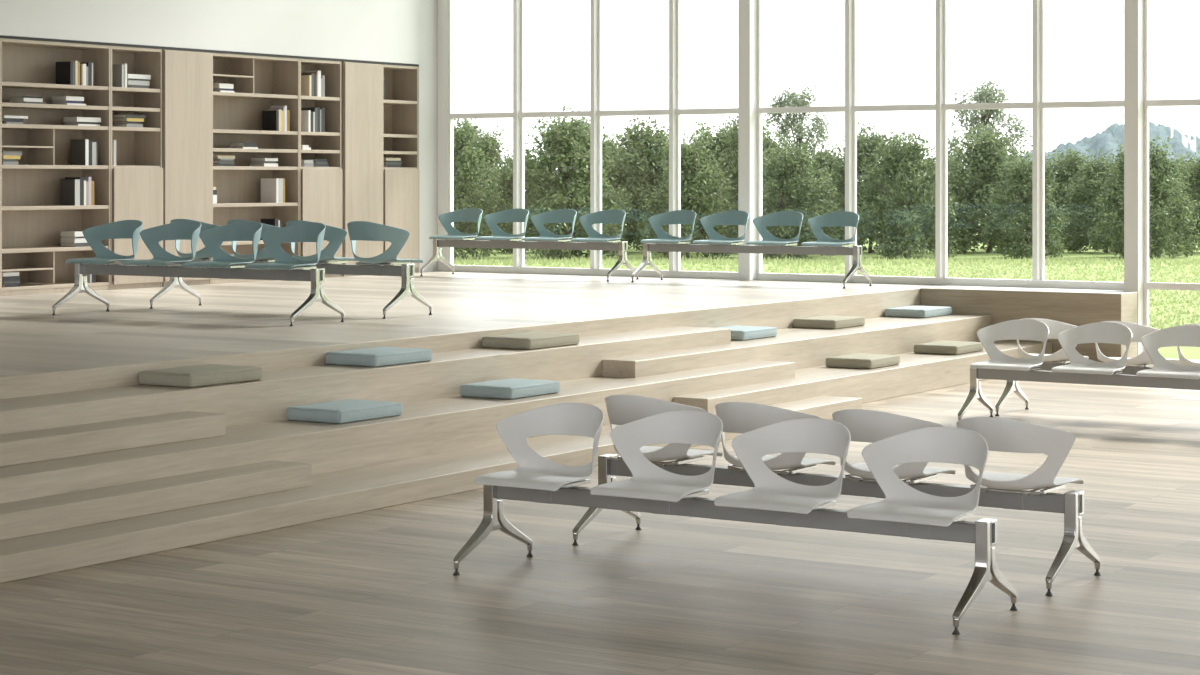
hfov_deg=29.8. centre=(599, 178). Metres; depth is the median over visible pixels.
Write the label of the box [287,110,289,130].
book
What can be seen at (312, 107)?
book
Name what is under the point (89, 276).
book
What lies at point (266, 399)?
tier
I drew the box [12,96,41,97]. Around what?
book
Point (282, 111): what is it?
book
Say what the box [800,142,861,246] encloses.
bush
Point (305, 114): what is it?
book
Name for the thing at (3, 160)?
book
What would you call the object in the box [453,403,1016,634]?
bench
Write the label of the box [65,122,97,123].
book
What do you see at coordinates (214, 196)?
book
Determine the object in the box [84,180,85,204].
book
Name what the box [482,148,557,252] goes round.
bush
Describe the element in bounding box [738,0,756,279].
column
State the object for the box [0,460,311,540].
step block
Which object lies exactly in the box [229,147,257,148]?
book
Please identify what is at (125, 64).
book
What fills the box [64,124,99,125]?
book
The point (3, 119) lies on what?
book
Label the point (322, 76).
book
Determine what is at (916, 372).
tier
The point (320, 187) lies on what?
bookcase
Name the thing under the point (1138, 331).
bench
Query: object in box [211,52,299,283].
bookcase
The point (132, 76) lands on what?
book
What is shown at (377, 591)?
floor
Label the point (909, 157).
bush
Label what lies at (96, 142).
book
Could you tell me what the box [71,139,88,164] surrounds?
book
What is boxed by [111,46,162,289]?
bookcase
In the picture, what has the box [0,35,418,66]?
trim
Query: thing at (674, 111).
window
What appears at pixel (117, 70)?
book
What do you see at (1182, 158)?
bush
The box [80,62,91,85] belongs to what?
book
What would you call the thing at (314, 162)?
book
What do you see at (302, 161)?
book
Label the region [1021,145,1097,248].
bush
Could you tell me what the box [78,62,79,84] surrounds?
book
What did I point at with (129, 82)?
book
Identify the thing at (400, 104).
bookcase
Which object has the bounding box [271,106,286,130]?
book
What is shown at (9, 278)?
book
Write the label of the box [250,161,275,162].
book
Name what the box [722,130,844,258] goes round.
bush
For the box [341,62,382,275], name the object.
tall cabinet
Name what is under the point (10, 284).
book
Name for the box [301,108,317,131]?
book
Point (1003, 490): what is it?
bench
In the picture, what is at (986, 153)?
bush
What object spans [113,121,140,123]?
book
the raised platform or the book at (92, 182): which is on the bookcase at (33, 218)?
the book at (92, 182)
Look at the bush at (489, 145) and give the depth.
60.67 m
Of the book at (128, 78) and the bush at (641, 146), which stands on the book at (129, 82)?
the book at (128, 78)
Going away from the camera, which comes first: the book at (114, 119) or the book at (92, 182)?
the book at (92, 182)
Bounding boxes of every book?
[2,115,27,118]
[2,118,23,121]
[2,122,22,123]
[2,151,21,154]
[2,155,19,158]
[2,159,16,161]
[2,162,17,164]
[2,272,18,276]
[2,276,18,280]
[2,280,19,283]
[2,283,18,286]
[9,98,42,101]
[11,102,45,103]
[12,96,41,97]
[51,96,83,100]
[52,103,85,105]
[53,100,82,103]
[56,61,72,84]
[60,179,79,205]
[60,231,83,236]
[60,238,86,242]
[60,243,88,246]
[61,61,77,84]
[62,117,100,121]
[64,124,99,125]
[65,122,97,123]
[65,177,83,204]
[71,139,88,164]
[73,62,74,84]
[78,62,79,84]
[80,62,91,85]
[80,64,85,84]
[80,65,82,84]
[83,274,91,282]
[84,177,90,204]
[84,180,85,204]
[86,66,87,85]
[86,181,87,204]
[89,140,91,164]
[91,181,93,204]
[92,142,95,164]
[92,274,95,282]
[96,142,97,164]
[112,64,123,86]
[112,64,124,86]
[112,114,145,117]
[112,118,143,121]
[112,124,142,126]
[112,140,115,165]
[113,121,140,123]
[125,64,126,86]
[127,74,150,79]
[127,78,147,80]
[127,80,149,85]
[127,85,148,87]
[213,83,232,88]
[213,88,232,90]
[213,90,233,91]
[213,155,234,158]
[213,160,233,163]
[213,164,234,165]
[213,195,216,203]
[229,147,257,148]
[231,142,256,146]
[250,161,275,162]
[250,163,277,166]
[251,158,277,160]
[261,178,278,202]
[261,219,277,239]
[262,110,278,130]
[265,110,281,130]
[269,107,284,130]
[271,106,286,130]
[279,178,282,202]
[282,111,283,130]
[283,178,284,202]
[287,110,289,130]
[301,73,313,95]
[301,75,310,95]
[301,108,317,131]
[301,110,310,131]
[301,160,312,162]
[301,163,312,166]
[302,159,326,161]
[303,72,317,95]
[304,71,320,96]
[311,112,312,131]
[312,107,319,131]
[313,112,314,131]
[313,161,327,163]
[313,164,328,166]
[314,75,316,95]
[320,108,324,131]
[321,75,324,96]
[384,158,400,160]
[384,162,401,163]
[384,164,400,166]
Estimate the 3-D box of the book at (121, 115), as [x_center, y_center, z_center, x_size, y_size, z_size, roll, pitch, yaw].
[-4.659,-0.612,22.268,0.200,0.034,0.269,0,0,33]
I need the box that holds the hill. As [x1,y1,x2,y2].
[996,121,1199,192]
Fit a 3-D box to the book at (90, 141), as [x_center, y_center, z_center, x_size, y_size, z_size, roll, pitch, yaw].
[-4.990,-0.246,21.747,0.200,0.240,0.046,0,0,33]
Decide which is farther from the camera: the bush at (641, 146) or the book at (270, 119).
the bush at (641, 146)
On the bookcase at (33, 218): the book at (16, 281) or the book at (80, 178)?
the book at (80, 178)
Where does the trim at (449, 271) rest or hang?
attached to the wall at (393, 31)
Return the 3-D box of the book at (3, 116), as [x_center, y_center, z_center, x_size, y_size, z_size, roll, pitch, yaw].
[-5.499,-0.570,20.957,0.200,0.024,0.287,0,0,33]
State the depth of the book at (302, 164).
24.38 m
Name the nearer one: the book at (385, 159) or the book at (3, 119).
the book at (3, 119)
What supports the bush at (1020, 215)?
on the ground at (1191, 353)
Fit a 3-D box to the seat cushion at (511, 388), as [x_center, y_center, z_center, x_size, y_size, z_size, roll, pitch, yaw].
[-0.597,1.397,15.005,0.421,0.085,0.586,0,0,33]
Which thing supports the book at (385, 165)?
on the bookcase at (400, 104)
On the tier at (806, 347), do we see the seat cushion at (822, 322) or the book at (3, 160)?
the seat cushion at (822, 322)
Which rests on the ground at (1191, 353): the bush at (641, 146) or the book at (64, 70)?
the bush at (641, 146)
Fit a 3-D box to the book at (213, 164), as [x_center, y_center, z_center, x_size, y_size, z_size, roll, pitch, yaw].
[-3.942,-0.140,23.374,0.200,0.026,0.251,0,0,33]
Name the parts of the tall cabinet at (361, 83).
panel, panel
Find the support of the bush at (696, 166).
on the ground at (1191, 353)
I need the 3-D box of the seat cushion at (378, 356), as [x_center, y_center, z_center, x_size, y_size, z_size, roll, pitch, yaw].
[-1.436,1.157,14.666,0.421,0.085,0.606,0,0,33]
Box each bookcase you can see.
[0,38,110,295]
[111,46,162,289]
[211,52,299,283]
[300,59,341,276]
[382,64,418,271]
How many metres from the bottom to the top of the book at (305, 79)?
0.230 m
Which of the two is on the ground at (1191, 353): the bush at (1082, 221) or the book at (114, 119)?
the bush at (1082, 221)
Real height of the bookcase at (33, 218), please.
2.370 m
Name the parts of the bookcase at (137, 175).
panel, panel, shelf, shelf, shelf, shelf, panel, door, panel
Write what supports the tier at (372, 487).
on the floor
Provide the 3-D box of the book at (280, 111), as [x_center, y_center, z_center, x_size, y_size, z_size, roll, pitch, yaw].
[-3.493,-0.620,24.071,0.200,0.230,0.044,0,0,33]
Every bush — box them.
[454,119,508,258]
[456,118,512,249]
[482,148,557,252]
[496,105,633,258]
[564,130,640,248]
[602,107,691,253]
[636,130,737,257]
[689,115,736,236]
[706,115,803,245]
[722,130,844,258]
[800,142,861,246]
[818,121,929,252]
[857,127,965,258]
[904,147,983,248]
[934,122,1052,253]
[973,149,1070,258]
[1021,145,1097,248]
[1056,145,1153,253]
[1087,135,1199,258]
[1150,151,1199,248]
[1163,157,1199,252]
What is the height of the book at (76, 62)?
0.235 m
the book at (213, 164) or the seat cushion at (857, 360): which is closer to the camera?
the seat cushion at (857, 360)
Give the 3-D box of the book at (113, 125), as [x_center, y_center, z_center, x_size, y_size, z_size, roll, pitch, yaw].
[-4.667,-0.521,22.248,0.200,0.034,0.227,0,0,33]
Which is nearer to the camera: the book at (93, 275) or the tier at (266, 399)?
the tier at (266, 399)
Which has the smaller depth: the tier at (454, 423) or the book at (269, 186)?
the tier at (454, 423)
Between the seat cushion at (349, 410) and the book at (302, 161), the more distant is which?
the book at (302, 161)
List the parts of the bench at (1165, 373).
seat, backrest, seat, backrest, seat, backrest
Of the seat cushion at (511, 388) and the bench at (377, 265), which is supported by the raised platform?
the bench at (377, 265)
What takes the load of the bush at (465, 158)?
on the ground at (1191, 353)
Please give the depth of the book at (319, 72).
24.56 m
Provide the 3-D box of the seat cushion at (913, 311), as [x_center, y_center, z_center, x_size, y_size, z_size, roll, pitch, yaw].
[3.060,1.277,21.643,0.421,0.085,0.646,0,0,33]
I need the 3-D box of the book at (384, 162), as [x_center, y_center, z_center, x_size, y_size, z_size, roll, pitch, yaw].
[-2.431,-0.174,25.725,0.200,0.026,0.286,0,0,33]
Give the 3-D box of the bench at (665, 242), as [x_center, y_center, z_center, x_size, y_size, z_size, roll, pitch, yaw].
[1.528,0.706,23.047,2.513,0.748,0.620,0,0,33]
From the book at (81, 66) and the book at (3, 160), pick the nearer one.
the book at (3, 160)
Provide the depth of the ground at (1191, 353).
49.20 m
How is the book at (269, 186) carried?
on the bookcase at (260, 83)
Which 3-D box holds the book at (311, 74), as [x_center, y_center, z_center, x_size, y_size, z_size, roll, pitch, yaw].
[-3.204,-1.016,24.518,0.200,0.250,0.039,0,0,33]
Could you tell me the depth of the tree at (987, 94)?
64.33 m
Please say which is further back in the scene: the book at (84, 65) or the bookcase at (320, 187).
the bookcase at (320, 187)
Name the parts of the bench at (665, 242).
seat, backrest, seat, backrest, seat, backrest, seat, backrest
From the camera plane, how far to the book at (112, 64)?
22.07 m
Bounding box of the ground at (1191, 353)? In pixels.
[454,193,1199,359]
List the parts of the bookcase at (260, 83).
panel, shelf, panel, panel, shelf, shelf, shelf, shelf, shelf, shelf, panel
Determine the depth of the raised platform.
17.95 m
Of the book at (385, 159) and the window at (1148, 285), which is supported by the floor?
the window at (1148, 285)
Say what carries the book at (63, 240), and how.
on the book at (62, 244)
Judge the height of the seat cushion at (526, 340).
0.085 m
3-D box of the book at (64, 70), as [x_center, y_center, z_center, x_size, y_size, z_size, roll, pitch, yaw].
[-5.123,-1.004,21.540,0.200,0.225,0.028,0,0,33]
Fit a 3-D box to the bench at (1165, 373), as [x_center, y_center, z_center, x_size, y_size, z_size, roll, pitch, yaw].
[3.821,1.426,16.073,2.513,0.748,0.620,0,0,33]
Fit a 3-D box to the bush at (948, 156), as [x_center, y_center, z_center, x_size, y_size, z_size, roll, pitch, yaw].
[9.377,0.477,60.966,2.388,2.879,2.390,0,0,38]
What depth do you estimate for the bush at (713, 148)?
60.64 m
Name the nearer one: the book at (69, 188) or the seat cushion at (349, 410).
the seat cushion at (349, 410)
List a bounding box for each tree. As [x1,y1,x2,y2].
[454,121,500,191]
[544,117,618,208]
[762,85,835,207]
[947,78,1031,244]
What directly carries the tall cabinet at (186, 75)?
on the raised platform
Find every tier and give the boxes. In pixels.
[0,326,730,434]
[0,361,794,503]
[0,396,861,582]
[602,314,991,377]
[673,340,1051,414]
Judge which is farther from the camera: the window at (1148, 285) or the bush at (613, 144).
the bush at (613, 144)
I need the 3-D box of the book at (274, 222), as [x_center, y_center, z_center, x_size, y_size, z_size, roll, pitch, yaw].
[-3.524,0.541,24.022,0.200,0.225,0.053,0,0,33]
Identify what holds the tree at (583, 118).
on the ground at (1191, 353)
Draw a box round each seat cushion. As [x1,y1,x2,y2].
[138,364,262,387]
[286,399,402,423]
[325,347,431,366]
[460,378,559,398]
[482,332,578,349]
[716,325,776,340]
[793,315,864,328]
[825,353,899,368]
[885,305,951,317]
[914,341,982,354]
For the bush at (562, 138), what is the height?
3.709 m
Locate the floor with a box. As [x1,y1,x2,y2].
[0,366,1199,674]
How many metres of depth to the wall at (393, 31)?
23.98 m
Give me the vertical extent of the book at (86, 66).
0.185 m
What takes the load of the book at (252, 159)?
on the book at (250, 161)
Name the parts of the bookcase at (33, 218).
panel, shelf, shelf, panel, panel, shelf, shelf, shelf, shelf, shelf, shelf, panel, panel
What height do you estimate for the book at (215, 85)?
0.050 m
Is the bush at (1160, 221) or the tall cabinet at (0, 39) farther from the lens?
the bush at (1160, 221)
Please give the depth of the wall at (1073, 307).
21.47 m
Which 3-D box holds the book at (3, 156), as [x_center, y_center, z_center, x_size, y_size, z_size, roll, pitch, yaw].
[-5.528,-0.197,20.913,0.200,0.034,0.207,0,0,33]
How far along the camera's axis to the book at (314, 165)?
24.58 m
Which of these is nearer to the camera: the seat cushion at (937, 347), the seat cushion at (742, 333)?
the seat cushion at (742, 333)
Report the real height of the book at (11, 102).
0.018 m
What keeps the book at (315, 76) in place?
on the bookcase at (320, 187)
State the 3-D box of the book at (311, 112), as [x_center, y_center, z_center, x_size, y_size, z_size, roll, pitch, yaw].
[-3.211,-0.615,24.508,0.200,0.220,0.045,0,0,33]
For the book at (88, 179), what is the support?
on the bookcase at (33, 218)
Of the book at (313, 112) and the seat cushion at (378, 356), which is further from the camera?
the book at (313, 112)
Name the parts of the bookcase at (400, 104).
panel, panel, panel, shelf, shelf, shelf, shelf, door, panel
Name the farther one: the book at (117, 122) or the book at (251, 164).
the book at (251, 164)
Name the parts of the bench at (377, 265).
backrest, backrest, backrest, seat, backrest, seat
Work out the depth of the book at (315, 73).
24.53 m
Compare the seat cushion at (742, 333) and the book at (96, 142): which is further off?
the book at (96, 142)
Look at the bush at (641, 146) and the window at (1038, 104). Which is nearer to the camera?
the window at (1038, 104)
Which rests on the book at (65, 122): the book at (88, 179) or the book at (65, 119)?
the book at (65, 119)
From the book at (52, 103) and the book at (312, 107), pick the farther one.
the book at (312, 107)
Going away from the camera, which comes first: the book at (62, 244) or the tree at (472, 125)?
the book at (62, 244)
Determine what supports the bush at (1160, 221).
on the ground at (1191, 353)
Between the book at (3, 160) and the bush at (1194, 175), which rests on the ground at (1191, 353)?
the bush at (1194, 175)
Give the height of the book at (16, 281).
0.024 m
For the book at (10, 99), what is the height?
0.034 m
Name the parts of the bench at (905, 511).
seat, backrest, seat, backrest, seat, backrest, seat, backrest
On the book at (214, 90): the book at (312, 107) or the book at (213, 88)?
the book at (213, 88)
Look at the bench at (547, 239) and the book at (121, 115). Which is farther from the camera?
the bench at (547, 239)
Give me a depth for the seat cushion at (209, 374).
13.07 m
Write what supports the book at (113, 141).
on the bookcase at (137, 175)
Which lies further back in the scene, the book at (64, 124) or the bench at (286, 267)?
the book at (64, 124)
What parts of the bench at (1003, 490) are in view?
backrest, seat, backrest, seat, backrest, seat, backrest, seat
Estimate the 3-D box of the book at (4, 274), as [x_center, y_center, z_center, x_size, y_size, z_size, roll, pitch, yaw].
[-5.536,0.887,20.907,0.200,0.038,0.201,0,0,33]
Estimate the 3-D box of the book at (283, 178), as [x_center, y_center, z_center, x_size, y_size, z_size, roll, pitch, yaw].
[-3.467,0.129,24.129,0.220,0.260,0.031,0,0,33]
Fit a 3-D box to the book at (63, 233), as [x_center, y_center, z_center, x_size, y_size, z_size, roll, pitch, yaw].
[-5.035,0.533,21.684,0.200,0.048,0.248,0,0,33]
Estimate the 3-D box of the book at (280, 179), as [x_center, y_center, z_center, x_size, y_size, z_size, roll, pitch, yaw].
[-3.496,0.129,24.084,0.220,0.260,0.073,0,0,33]
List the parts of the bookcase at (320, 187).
panel, panel, panel, shelf, shelf, shelf, shelf, door, panel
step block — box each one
[0,411,224,466]
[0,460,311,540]
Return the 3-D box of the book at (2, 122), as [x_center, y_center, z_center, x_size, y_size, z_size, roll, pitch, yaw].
[-5.509,-0.513,20.941,0.200,0.018,0.201,0,0,33]
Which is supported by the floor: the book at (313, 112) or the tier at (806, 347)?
the tier at (806, 347)
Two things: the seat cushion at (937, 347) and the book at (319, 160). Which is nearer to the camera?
the seat cushion at (937, 347)
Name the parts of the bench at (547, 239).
seat, backrest, seat, backrest, seat, backrest, seat, backrest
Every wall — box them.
[0,0,436,271]
[920,286,1136,365]
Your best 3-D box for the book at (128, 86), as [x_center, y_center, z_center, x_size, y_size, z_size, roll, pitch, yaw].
[-4.629,-0.906,22.307,0.200,0.030,0.255,0,0,33]
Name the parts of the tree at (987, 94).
crown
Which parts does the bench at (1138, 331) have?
backrest, seat, seat, backrest, backrest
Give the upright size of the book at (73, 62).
0.225 m
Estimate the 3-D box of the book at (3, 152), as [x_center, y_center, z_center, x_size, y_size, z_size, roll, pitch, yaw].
[-5.524,-0.233,20.925,0.200,0.036,0.231,0,0,33]
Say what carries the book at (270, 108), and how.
on the bookcase at (260, 83)
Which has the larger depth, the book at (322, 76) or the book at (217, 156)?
the book at (322, 76)
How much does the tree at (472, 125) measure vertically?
3.572 m
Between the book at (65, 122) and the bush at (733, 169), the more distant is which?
the bush at (733, 169)
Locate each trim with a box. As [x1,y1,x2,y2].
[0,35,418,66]
[449,271,1123,291]
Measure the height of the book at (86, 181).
0.230 m
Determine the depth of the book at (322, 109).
24.60 m
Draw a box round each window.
[437,0,737,278]
[757,0,1123,289]
[1144,0,1199,365]
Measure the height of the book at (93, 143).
0.225 m
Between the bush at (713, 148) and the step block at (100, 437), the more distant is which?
the bush at (713, 148)
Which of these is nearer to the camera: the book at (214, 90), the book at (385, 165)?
the book at (214, 90)
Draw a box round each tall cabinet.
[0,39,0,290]
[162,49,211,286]
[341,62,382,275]
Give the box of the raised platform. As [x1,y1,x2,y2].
[0,271,947,398]
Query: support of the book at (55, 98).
on the book at (66, 101)
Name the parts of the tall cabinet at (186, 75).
panel, panel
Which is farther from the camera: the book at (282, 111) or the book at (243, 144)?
the book at (282, 111)
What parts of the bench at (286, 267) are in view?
seat, backrest, seat, backrest, seat, backrest, seat, backrest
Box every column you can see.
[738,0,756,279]
[1124,0,1143,365]
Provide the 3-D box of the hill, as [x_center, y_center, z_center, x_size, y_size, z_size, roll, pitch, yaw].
[78.300,-3.412,333.365,76.008,10.423,116.802,0,0,33]
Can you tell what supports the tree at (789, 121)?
on the ground at (1191, 353)
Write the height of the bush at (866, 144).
3.410 m
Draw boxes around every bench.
[52,220,344,325]
[150,219,432,318]
[420,208,638,280]
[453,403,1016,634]
[572,395,1100,595]
[631,210,871,287]
[958,319,1199,420]
[995,318,1199,415]
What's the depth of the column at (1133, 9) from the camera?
21.61 m
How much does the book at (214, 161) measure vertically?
0.036 m
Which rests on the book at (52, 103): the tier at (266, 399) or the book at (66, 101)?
the book at (66, 101)
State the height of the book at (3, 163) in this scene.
0.030 m

